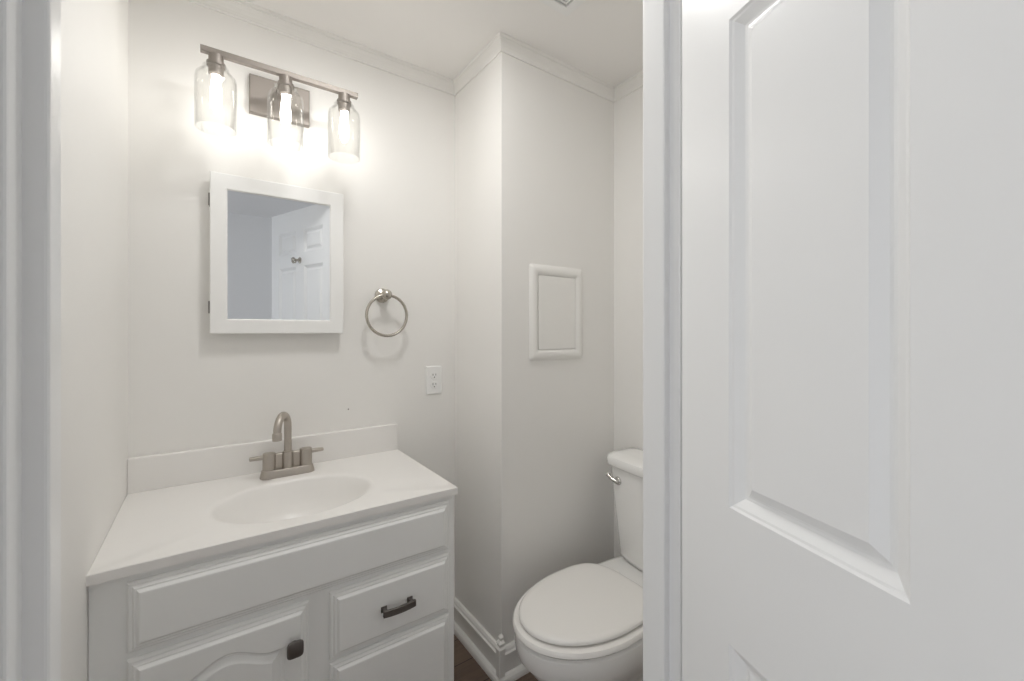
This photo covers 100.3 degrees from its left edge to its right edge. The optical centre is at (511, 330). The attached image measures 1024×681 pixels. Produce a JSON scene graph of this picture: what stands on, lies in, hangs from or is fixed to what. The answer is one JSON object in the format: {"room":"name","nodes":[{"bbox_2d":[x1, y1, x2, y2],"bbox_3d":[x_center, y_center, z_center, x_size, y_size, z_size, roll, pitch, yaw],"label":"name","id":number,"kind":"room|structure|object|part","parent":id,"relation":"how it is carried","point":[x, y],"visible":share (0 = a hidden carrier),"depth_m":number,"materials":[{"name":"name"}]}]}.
{"room":"bathroom","nodes":[
{"label":"bathroom","id":0,"kind":"room"},
{"bbox_2d":[61,0,127,680],"bbox_3d":[-0.840,0.102,0.768,0.100,2.335,1.266,0,0,-35],"label":"wall","id":1,"kind":"structure","parent":0,"point":[94,33],"depth_m":0.83,"materials":[{"name":"paint"}]},
{"bbox_2d":[128,0,454,596],"bbox_3d":[-0.419,0.102,1.781,1.758,2.335,0.100,0,0,-35],"label":"wall","id":2,"kind":"structure","parent":0,"point":[190,387],"depth_m":1.45,"materials":[{"name":"paint"}]},
{"bbox_2d":[127,423,397,493],"bbox_3d":[-0.776,0.417,1.451,0.793,0.100,0.023,0,0,-35],"label":"backsplash","id":3,"kind":"structure","parent":2,"relation":"attached to","point":[171,469],"depth_m":1.36,"materials":[{"name":"stone"}]},
{"bbox_2d":[208,171,342,333],"bbox_3d":[-0.779,-0.238,1.436,0.396,0.499,0.044,0,0,-35],"label":"medicine cabinet","id":4,"kind":"object","parent":2,"relation":"attached to","point":[276,249],"visible":1,"depth_m":1.41,"materials":[{"name":"white plastic"}]},
{"bbox_2d":[228,190,329,319],"bbox_3d":[-0.770,-0.237,1.427,0.301,0.403,0.005,0,0,-35],"label":"mirror","id":5,"kind":"object","parent":4,"relation":"attached to","point":[279,243],"depth_m":1.42,"materials":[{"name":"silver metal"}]},
{"bbox_2d":[194,44,359,162],"bbox_3d":[-0.737,-0.708,1.374,0.456,0.256,0.196,0,0,-35],"label":"vanity light","id":6,"kind":"object","parent":2,"relation":"attached to","point":[279,100],"visible":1,"depth_m":1.39,"materials":[{"name":"silver metal"}]},
{"bbox_3d":[-0.854,-0.670,1.233,0.102,0.180,0.102,0,0,-35],"label":"lamp shade","id":7,"kind":"part","parent":6,"relation":"part of","materials":[{"name":"clear glass"}]},
{"bbox_2d":[206,52,225,111],"bbox_3d":[-0.854,-0.712,1.233,0.047,0.161,0.047,0,0,-35],"label":"bulb","id":8,"kind":"object","parent":6,"relation":"attached to","point":[215,61],"depth_m":1.22,"materials":[{"name":"white glass"}]},
{"bbox_2d":[277,74,293,128],"bbox_3d":[-0.708,-0.712,1.337,0.047,0.161,0.047,0,0,-35],"label":"bulb","id":9,"kind":"object","parent":6,"relation":"attached to","point":[285,85],"depth_m":1.33,"materials":[{"name":"white glass"}]},
{"bbox_3d":[-0.708,-0.670,1.337,0.102,0.180,0.102,0,0,-35],"label":"lamp shade","id":10,"kind":"part","parent":6,"relation":"part of","materials":[{"name":"clear glass"}]},
{"bbox_3d":[-0.565,-0.670,1.438,0.102,0.180,0.102,0,0,-35],"label":"lamp shade","id":11,"kind":"part","parent":6,"relation":"part of","materials":[{"name":"clear glass"}]},
{"bbox_2d":[337,92,351,142],"bbox_3d":[-0.565,-0.712,1.438,0.047,0.161,0.047,0,0,-35],"label":"bulb","id":12,"kind":"object","parent":6,"relation":"attached to","point":[344,103],"depth_m":1.43,"materials":[{"name":"white glass"}]},
{"bbox_2d":[365,288,407,336],"bbox_3d":[-0.483,-0.068,1.626,0.164,0.189,0.076,0,0,-35],"label":"towel ring","id":13,"kind":"object","parent":2,"relation":"attached to","point":[382,295],"visible":1,"depth_m":1.60,"materials":[{"name":"silver metal"}]},
{"bbox_3d":[-0.483,-0.134,1.626,0.056,0.056,0.076,0,0,-35],"label":"post","id":14,"kind":"part","parent":13,"relation":"part of","materials":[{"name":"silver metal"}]},
{"bbox_2d":[426,366,440,394],"bbox_3d":[-0.325,0.208,1.780,0.070,0.117,0.009,0,0,-35],"label":"wall outlet","id":15,"kind":"object","parent":2,"relation":"attached to","point":[433,373],"visible":1,"depth_m":1.77,"materials":[{"name":"white plastic"}]},
{"bbox_2d":[430,372,437,378],"bbox_3d":[-0.323,0.189,1.778,0.034,0.028,0.003,0,0,-35],"label":"receptacle","id":16,"kind":"object","parent":15,"relation":"attached to","point":[433,375],"depth_m":1.78,"materials":[{"name":"white plastic"}]},
{"bbox_2d":[430,381,437,387],"bbox_3d":[-0.323,0.228,1.778,0.034,0.028,0.003,0,0,-35],"label":"receptacle","id":17,"kind":"object","parent":15,"relation":"attached to","point":[433,384],"depth_m":1.78,"materials":[{"name":"white plastic"}]},
{"bbox_2d":[244,0,642,86],"bbox_3d":[-0.110,-1.105,1.258,1.858,0.080,1.310,0,0,-35],"label":"ceiling","id":18,"kind":"structure","parent":0,"point":[602,39],"depth_m":1.50,"materials":[{"name":"white paint"}]},
{"bbox_2d":[538,0,585,16],"bbox_3d":[-0.029,-1.057,1.128,0.700,0.014,0.250,0,0,-35],"label":"ceiling vent","id":19,"kind":"object","parent":18,"relation":"in","point":[565,7],"visible":1,"depth_m":1.38,"materials":[{"name":"white plastic"}]},
{"bbox_2d":[559,0,570,4],"bbox_3d":[0.155,-1.058,1.258,0.180,0.008,0.180,0,0,-35],"label":"grille","id":20,"kind":"object","parent":19,"relation":"attached to","point":[561,2],"depth_m":1.37,"materials":[{"name":"white plastic"}]},
{"bbox_2d":[454,634,537,680],"bbox_3d":[0.232,1.310,0.364,3.800,0.080,3.165,0,0,-35],"label":"floor","id":21,"kind":"structure","parent":0,"point":[466,668],"depth_m":1.60,"materials":[{"name":"brown wood"}]},
{"bbox_2d":[88,495,453,680],"bbox_3d":[-0.625,0.879,1.234,0.787,0.782,0.552,0,0,-35],"label":"vanity cabinet","id":22,"kind":"object","parent":21,"relation":"on","point":[370,598],"visible":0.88,"depth_m":1.02,"materials":[{"name":"paint"}]},
{"bbox_3d":[-0.629,0.920,0.943,0.333,0.523,0.018,0,0,-35],"label":"door","id":23,"kind":"part","parent":22,"relation":"part of","materials":[{"name":"paint"}]},
{"bbox_2d":[86,423,457,586],"bbox_3d":[-0.634,0.486,1.250,0.793,0.239,0.516,0,0,-35],"label":"sink","id":24,"kind":"object","parent":22,"relation":"in","point":[178,507],"visible":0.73,"depth_m":1.24,"materials":[{"name":"stone"}]},
{"bbox_2d":[249,412,323,479],"bbox_3d":[-0.726,0.361,1.383,0.124,0.209,0.188,0,0,23],"label":"faucet","id":25,"kind":"object","parent":24,"relation":"on","point":[288,462],"visible":1,"depth_m":1.37,"materials":[{"name":"silver metal"}]},
{"bbox_3d":[-0.795,0.401,1.334,0.044,0.012,0.018,0,0,-35],"label":"lever","id":26,"kind":"part","parent":25,"relation":"part of","materials":[{"name":"silver metal"}]},
{"bbox_3d":[-0.769,0.415,1.352,0.037,0.054,0.037,0,0,-35],"label":"handle","id":27,"kind":"part","parent":25,"relation":"part of","materials":[{"name":"silver metal"}]},
{"bbox_3d":[-0.720,0.349,1.339,0.033,0.186,0.121,0,0,-7],"label":"spout","id":28,"kind":"part","parent":25,"relation":"part of","materials":[{"name":"silver metal"}]},
{"bbox_3d":[-0.683,0.415,1.414,0.037,0.054,0.037,0,0,-35],"label":"handle","id":29,"kind":"part","parent":25,"relation":"part of","materials":[{"name":"silver metal"}]},
{"bbox_3d":[-0.657,0.401,1.432,0.044,0.012,0.018,0,0,-35],"label":"lever","id":30,"kind":"part","parent":25,"relation":"part of","materials":[{"name":"silver metal"}]},
{"bbox_3d":[-0.509,0.744,1.001,0.036,0.038,0.025,0,0,-35],"label":"knob","id":31,"kind":"part","parent":22,"relation":"part of","materials":[{"name":"grey metal"}]},
{"bbox_3d":[-0.320,1.008,1.162,0.332,0.347,0.018,0,0,-35],"label":"drawer","id":32,"kind":"part","parent":22,"relation":"part of","materials":[{"name":"paint"}]},
{"bbox_3d":[-0.320,0.743,1.162,0.332,0.171,0.018,0,0,-35],"label":"drawer","id":33,"kind":"part","parent":22,"relation":"part of","materials":[{"name":"paint"}]},
{"bbox_3d":[-0.303,0.742,1.144,0.089,0.017,0.031,0,0,-35],"label":"handle","id":34,"kind":"part","parent":22,"relation":"part of","materials":[{"name":"grey metal"}]},
{"bbox_2d":[512,447,642,680],"bbox_3d":[0.324,0.875,1.421,0.727,0.788,0.414,0,0,-35],"label":"toilet","id":35,"kind":"object","parent":21,"relation":"on","point":[584,621],"visible":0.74,"depth_m":1.29,"materials":[{"name":"white ceramic"}]},
{"bbox_3d":[0.210,0.882,1.341,0.448,0.025,0.376,0,0,-35],"label":"seat","id":36,"kind":"part","parent":35,"relation":"part of","materials":[{"name":"white plastic"}]},
{"bbox_3d":[0.321,1.083,1.419,0.709,0.374,0.370,0,0,-35],"label":"bowl","id":37,"kind":"part","parent":35,"relation":"part of","materials":[{"name":"white ceramic"}]},
{"bbox_3d":[0.221,0.859,1.348,0.436,0.020,0.340,0,0,-35],"label":"lid","id":38,"kind":"part","parent":35,"relation":"part of","materials":[{"name":"white plastic"}]},
{"bbox_3d":[0.393,0.575,1.649,0.028,0.041,0.060,0,0,-35],"label":"flush lever","id":39,"kind":"part","parent":35,"relation":"part of","materials":[{"name":"silver metal"}]},
{"bbox_3d":[0.541,0.506,1.575,0.196,0.050,0.414,0,0,-35],"label":"tank lid","id":40,"kind":"part","parent":35,"relation":"part of","materials":[{"name":"white ceramic"}]},
{"bbox_3d":[0.545,0.712,1.578,0.176,0.362,0.384,0,0,-35],"label":"tank","id":41,"kind":"part","parent":35,"relation":"part of","materials":[{"name":"white ceramic"}]},
{"bbox_2d":[455,52,613,644],"bbox_3d":[0.104,0.102,1.870,0.602,2.335,0.359,0,0,-35],"label":"wall","id":42,"kind":"structure","parent":0,"point":[534,148],"depth_m":1.70,"materials":[{"name":"paint"}]},
{"bbox_2d":[186,0,642,102],"bbox_3d":[-0.094,-1.038,1.235,1.658,0.055,1.166,0,0,-35],"label":"trim","id":43,"kind":"structure","parent":42,"relation":"attached to","point":[242,10],"depth_m":1.62,"materials":[{"name":"paint"}]},
{"bbox_2d":[454,597,528,680],"bbox_3d":[0.294,1.210,1.675,1.452,0.121,0.518,0,0,17],"label":"baseboard","id":44,"kind":"structure","parent":42,"relation":"attached to","point":[474,637],"depth_m":1.62,"materials":[{"name":"paint"}]},
{"bbox_2d":[495,634,505,678],"bbox_3d":[-0.041,1.169,1.529,0.027,0.141,0.027,0,0,-35],"label":"trim","id":45,"kind":"structure","parent":42,"relation":"attached to","point":[500,648],"depth_m":1.52,"materials":[{"name":"paint"}]},
{"bbox_2d":[529,264,581,360],"bbox_3d":[0.181,-0.069,1.697,0.278,0.371,0.012,0,0,-35],"label":"access panel","id":46,"kind":"object","parent":42,"relation":"attached to","point":[555,303],"visible":1,"depth_m":1.69,"materials":[{"name":"paint"}]},
{"bbox_3d":[0.180,-0.069,1.699,0.194,0.287,0.006,0,0,-35],"label":"panel door","id":47,"kind":"part","parent":46,"relation":"part of","materials":[{"name":"paint"}]},
{"bbox_2d":[614,87,642,557],"bbox_3d":[0.624,0.102,1.744,0.100,2.335,1.166,0,0,-35],"label":"wall","id":48,"kind":"structure","parent":0,"point":[628,111],"depth_m":1.83,"materials":[{"name":"paint"}]},
{"bbox_3d":[0.068,0.103,0.596,3.800,2.335,0.064,0,0,-35],"label":"wall","id":49,"kind":"structure","parent":0,"visible":0},
{"bbox_2d":[0,0,681,680],"bbox_3d":[-0.049,0.223,0.525,0.748,2.095,0.045,0,0,-35],"label":"door frame","id":50,"kind":"structure","parent":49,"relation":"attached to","point":[41,19],"depth_m":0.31,"materials":[{"name":"paint"}]},
{"bbox_2d":[682,0,1023,680],"bbox_3d":[0.386,0.223,0.339,0.159,2.070,0.735,0,0,-15],"label":"door","id":51,"kind":"structure","parent":49,"relation":"in","point":[853,170],"depth_m":0.43,"materials":[{"name":"white paint"}]}
]}

